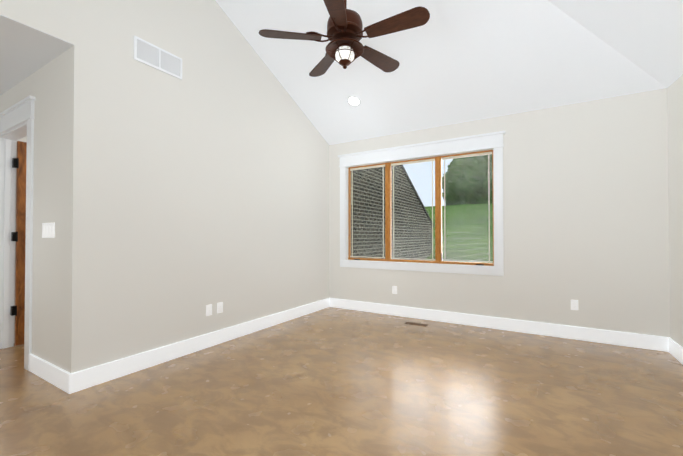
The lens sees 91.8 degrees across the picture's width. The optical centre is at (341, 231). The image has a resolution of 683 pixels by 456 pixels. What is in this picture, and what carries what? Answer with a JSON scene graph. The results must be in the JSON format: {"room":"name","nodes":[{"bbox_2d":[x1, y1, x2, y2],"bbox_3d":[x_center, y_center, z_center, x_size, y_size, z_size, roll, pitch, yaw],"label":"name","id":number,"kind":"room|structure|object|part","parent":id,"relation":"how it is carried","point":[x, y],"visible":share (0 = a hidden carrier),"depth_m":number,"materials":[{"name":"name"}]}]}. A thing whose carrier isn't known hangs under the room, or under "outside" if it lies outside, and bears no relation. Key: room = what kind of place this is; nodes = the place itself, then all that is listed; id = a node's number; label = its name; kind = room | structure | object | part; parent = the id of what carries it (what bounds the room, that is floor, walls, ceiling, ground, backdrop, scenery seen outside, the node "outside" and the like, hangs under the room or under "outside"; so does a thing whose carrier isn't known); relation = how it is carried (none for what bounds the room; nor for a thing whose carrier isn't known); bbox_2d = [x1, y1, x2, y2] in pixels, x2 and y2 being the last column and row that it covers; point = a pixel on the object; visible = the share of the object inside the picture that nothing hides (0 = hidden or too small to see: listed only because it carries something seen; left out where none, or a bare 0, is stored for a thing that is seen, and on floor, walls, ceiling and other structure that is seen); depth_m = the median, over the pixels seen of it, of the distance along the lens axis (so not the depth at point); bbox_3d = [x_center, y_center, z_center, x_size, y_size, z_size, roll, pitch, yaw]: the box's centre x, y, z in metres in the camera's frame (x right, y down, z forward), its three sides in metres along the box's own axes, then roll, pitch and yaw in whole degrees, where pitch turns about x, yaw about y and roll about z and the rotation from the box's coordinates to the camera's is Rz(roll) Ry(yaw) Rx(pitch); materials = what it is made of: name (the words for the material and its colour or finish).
{"room":"empty bedroom","nodes":[
{"label":"empty bedroom","id":0,"kind":"room"},
{"bbox_2d":[14,136,26,342],"bbox_3d":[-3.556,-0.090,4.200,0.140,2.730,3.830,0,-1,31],"label":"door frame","id":1,"kind":"structure","parent":0,"point":[24,139],"depth_m":3.78,"materials":[{"name":"white paint"}]},
{"bbox_2d":[0,50,66,369],"bbox_3d":[-2.987,-0.102,3.208,1.860,2.730,0.140,0,-1,31],"label":"wall","id":2,"kind":"structure","parent":0,"point":[45,85],"depth_m":2.84,"materials":[{"name":"white paint"}]},
{"bbox_2d":[0,95,35,370],"bbox_3d":[-3.346,0.018,3.391,1.335,2.495,0.195,0,-1,31],"label":"door frame","id":3,"kind":"structure","parent":2,"relation":"attached to","point":[17,121],"depth_m":3.06,"materials":[{"name":"white wood"}]},
{"bbox_2d":[10,141,26,345],"bbox_3d":[-3.358,0.128,4.022,0.102,2.266,0.934,0,-1,31],"label":"door","id":4,"kind":"structure","parent":2,"relation":"in","point":[20,243],"depth_m":3.68,"materials":[{"name":"brown wood"}]},
{"bbox_3d":[-3.375,0.058,3.996,0.102,1.740,0.871,0,-1,31],"label":"door hinges","id":5,"kind":"part","parent":4,"relation":"part of","materials":[{"name":"black metal"}]},
{"bbox_2d":[29,354,64,390],"bbox_3d":[-2.469,1.182,2.787,0.835,0.152,0.018,0,-1,31],"label":"baseboard","id":6,"kind":"structure","parent":2,"relation":"attached to","point":[63,380],"depth_m":2.78,"materials":[{"name":"white wood"}]},
{"bbox_2d":[42,223,54,237],"bbox_3d":[-2.498,-0.012,2.824,0.261,0.122,0.009,0,-1,31],"label":"light switch","id":7,"kind":"object","parent":2,"relation":"attached to","point":[48,230],"visible":1,"depth_m":2.82,"materials":[{"name":"white plastic"}]},
{"bbox_2d":[0,14,73,94],"bbox_3d":[-3.322,-1.533,2.673,2.138,0.120,1.150,0,-1,31],"label":"ceiling","id":8,"kind":"structure","parent":0,"point":[26,51],"depth_m":2.69,"materials":[{"name":"white paint"}]},
{"bbox_2d":[0,0,328,372],"bbox_3d":[-1.604,-0.730,3.571,0.140,3.995,5.150,0,-1,31],"label":"wall","id":9,"kind":"structure","parent":0,"point":[196,189],"depth_m":3.33,"materials":[{"name":"white paint"}]},
{"bbox_2d":[134,35,181,79],"bbox_3d":[-1.754,-1.665,3.187,0.012,0.215,0.466,0,-1,31],"label":"air vent","id":10,"kind":"object","parent":9,"relation":"in","point":[153,56],"visible":1,"depth_m":3.17,"materials":[{"name":"white metal"}]},
{"bbox_2d":[65,298,328,393],"bbox_3d":[-1.160,1.198,4.125,0.022,0.152,3.663,0,-1,31],"label":"baseboard","id":11,"kind":"structure","parent":9,"relation":"attached to","point":[83,379],"depth_m":3.27,"materials":[{"name":"white wood"}]},
{"bbox_2d":[206,304,211,315],"bbox_3d":[-1.460,0.864,3.646,0.010,0.118,0.072,0,-1,31],"label":"electrical outlet","id":12,"kind":"object","parent":9,"relation":"attached to","point":[208,310],"visible":1,"depth_m":3.64,"materials":[{"name":"white plastic"}]},
{"bbox_2d":[217,302,222,312],"bbox_3d":[-1.385,0.865,3.770,0.009,0.118,0.072,0,-1,31],"label":"electrical outlet","id":13,"kind":"object","parent":9,"relation":"attached to","point":[220,307],"visible":1,"depth_m":3.77,"materials":[{"name":"white plastic"}]},
{"bbox_2d":[0,307,682,455],"bbox_3d":[-1.869,1.329,3.707,9.640,0.120,5.430,0,-1,31],"label":"floor","id":14,"kind":"structure","parent":0,"point":[330,381],"depth_m":2.47,"materials":[{"name":"concrete"}]},
{"bbox_2d":[405,322,427,326],"bbox_3d":[1.037,1.278,4.580,0.300,0.004,0.105,0,-1,31],"label":"floor vent","id":15,"kind":"object","parent":14,"relation":"in","point":[418,324],"visible":1,"depth_m":4.56,"materials":[{"name":"brown metal"}]},
{"bbox_2d":[216,0,682,144],"bbox_3d":[0.236,-1.943,2.472,4.440,1.794,5.150,0,-1,31],"label":"ceiling","id":16,"kind":"structure","parent":0,"point":[460,61],"depth_m":3.71,"materials":[{"name":"white paint"}]},
{"bbox_2d":[259,0,429,76],"bbox_3d":[0.071,-2.008,2.584,1.226,1.463,1.262,0,-1,31],"label":"ceiling fan","id":17,"kind":"object","parent":16,"relation":"hanging from","point":[345,47],"visible":1,"depth_m":2.51,"materials":[{"name":"brown wood"}]},
{"bbox_3d":[0.026,-1.378,2.592,0.152,0.100,0.152,0,-1,31],"label":"globe","id":18,"kind":"part","parent":17,"relation":"part of","materials":[{"name":"white glass"}]},
{"bbox_2d":[347,96,360,106],"bbox_3d":[0.176,-1.848,4.683,0.200,0.088,0.183,0,-1,31],"label":"recessed light","id":19,"kind":"object","parent":16,"relation":"in","point":[354,101],"visible":1,"depth_m":4.68,"materials":[{"name":"white plastic"}]},
{"bbox_2d":[329,88,669,336],"bbox_3d":[1.665,-0.119,4.678,4.580,2.800,0.140,0,-1,31],"label":"wall","id":20,"kind":"structure","parent":0,"point":[585,208],"depth_m":3.96,"materials":[{"name":"white paint"}]},
{"bbox_2d":[392,286,396,293],"bbox_3d":[0.819,0.896,5.091,0.072,0.118,0.009,0,-1,31],"label":"electrical outlet","id":21,"kind":"object","parent":20,"relation":"attached to","point":[394,289],"visible":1,"depth_m":5.09,"materials":[{"name":"white plastic"}]},
{"bbox_2d":[346,148,493,266],"bbox_3d":[1.068,-0.318,5.002,2.295,1.595,0.072,0,-1,31],"label":"window frame","id":22,"kind":"structure","parent":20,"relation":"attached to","point":[397,161],"depth_m":5.19,"materials":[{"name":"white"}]},
{"bbox_2d":[348,150,493,265],"bbox_3d":[1.095,-0.317,5.047,2.275,1.575,0.073,0,-1,31],"label":"window","id":23,"kind":"structure","parent":20,"relation":"in","point":[425,207],"depth_m":5.02,"materials":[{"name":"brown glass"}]},
{"bbox_2d":[350,165,384,257],"bbox_3d":[0.431,-0.324,5.445,0.624,1.490,0.048,0,-1,31],"label":"window blinds","id":24,"kind":"object","parent":23,"relation":"attached to","point":[366,252],"depth_m":5.44,"materials":[{"name":"beige plastic"}]},
{"label":"glass","id":25,"kind":"part","parent":23,"relation":"part of","materials":[{"name":"clear glass"}]},
{"bbox_2d":[391,159,434,259],"bbox_3d":[1.090,-0.329,5.047,0.677,1.490,0.048,0,-1,31],"label":"window blinds","id":26,"kind":"object","parent":23,"relation":"attached to","point":[428,160],"depth_m":5.04,"materials":[{"name":"beige plastic"}]},
{"label":"glass","id":27,"kind":"part","parent":23,"relation":"part of","materials":[{"name":"clear glass"}]},
{"bbox_3d":[1.095,-0.317,5.047,2.275,1.575,0.073,0,-1,31],"label":"oak window frame","id":28,"kind":"part","parent":23,"relation":"part of","materials":[{"name":"brown wood"}]},
{"bbox_2d":[442,152,492,261],"bbox_3d":[1.758,-0.334,4.643,0.663,1.490,0.048,0,-1,31],"label":"window blinds","id":29,"kind":"object","parent":23,"relation":"attached to","point":[486,153],"depth_m":4.63,"materials":[{"name":"beige plastic"}]},
{"label":"glass","id":30,"kind":"part","parent":23,"relation":"part of","materials":[{"name":"clear glass"}]},
{"bbox_2d":[338,131,504,275],"bbox_3d":[1.038,-0.360,4.954,2.555,1.888,0.042,0,-1,31],"label":"window frame","id":31,"kind":"structure","parent":20,"relation":"in","point":[494,140],"depth_m":4.73,"materials":[{"name":"white wood"}]},
{"bbox_2d":[329,298,664,350],"bbox_3d":[1.607,1.204,4.605,4.260,0.152,0.018,0,-1,31],"label":"baseboard","id":32,"kind":"structure","parent":20,"relation":"attached to","point":[651,342],"depth_m":4.22,"materials":[{"name":"white wood"}]},
{"bbox_2d":[571,300,577,309],"bbox_3d":[2.760,0.867,3.917,0.072,0.118,0.009,0,-1,31],"label":"electrical outlet","id":33,"kind":"object","parent":20,"relation":"attached to","point":[574,304],"visible":1,"depth_m":3.91,"materials":[{"name":"white plastic"}]},
{"bbox_2d":[667,74,682,346],"bbox_3d":[2.195,-0.160,1.266,0.140,2.800,5.150,0,-1,31],"label":"wall","id":34,"kind":"structure","parent":0,"point":[675,136],"depth_m":3.31,"materials":[{"name":"white paint"}]},
{"bbox_2d":[665,337,682,364],"bbox_3d":[2.126,1.165,1.292,0.022,0.152,5.150,0,-1,31],"label":"baseboard","id":35,"kind":"structure","parent":34,"relation":"attached to","point":[671,346],"depth_m":3.32,"materials":[{"name":"white wood"}]},
{"label":"outside","id":36,"kind":"structure","parent":0,"visible":0},
{"bbox_2d":[425,203,492,262],"bbox_3d":[15.354,-0.076,31.460,80.000,3.850,59.860,0,-1,31],"label":"lawn","id":37,"kind":"structure","parent":36,"point":[482,233],"depth_m":14.45,"materials":[{"name":"green plant"}]},
{"bbox_2d":[351,165,431,259],"bbox_3d":[1.344,-0.469,8.885,0.300,4.800,6.700,0,-1,31],"label":"neighboring roof","id":38,"kind":"object","parent":37,"relation":"on","point":[364,199],"depth_m":8.03,"materials":[{"name":"grey"}]},
{"bbox_2d":[400,165,433,226],"bbox_3d":[1.776,-1.525,9.612,0.400,2.651,5.070,0,-1,31],"label":"roof fascia","id":39,"kind":"object","parent":38,"relation":"attached to","point":[419,200],"depth_m":10.14,"materials":[{"name":"grey"}]},
{"bbox_3d":[12.909,-2.676,29.382,0.600,2.500,0.600,0,-1,31],"label":"trunk","id":40,"kind":"object","parent":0,"visible":0},
{"bbox_2d":[442,154,492,205],"bbox_3d":[13.989,-4.164,28.475,11.034,7.153,5.525,0,-1,31],"label":"canopy","id":41,"kind":"object","parent":40,"relation":"attached to","point":[481,197],"depth_m":28.50,"materials":[{"name":"green plant"}]}
]}

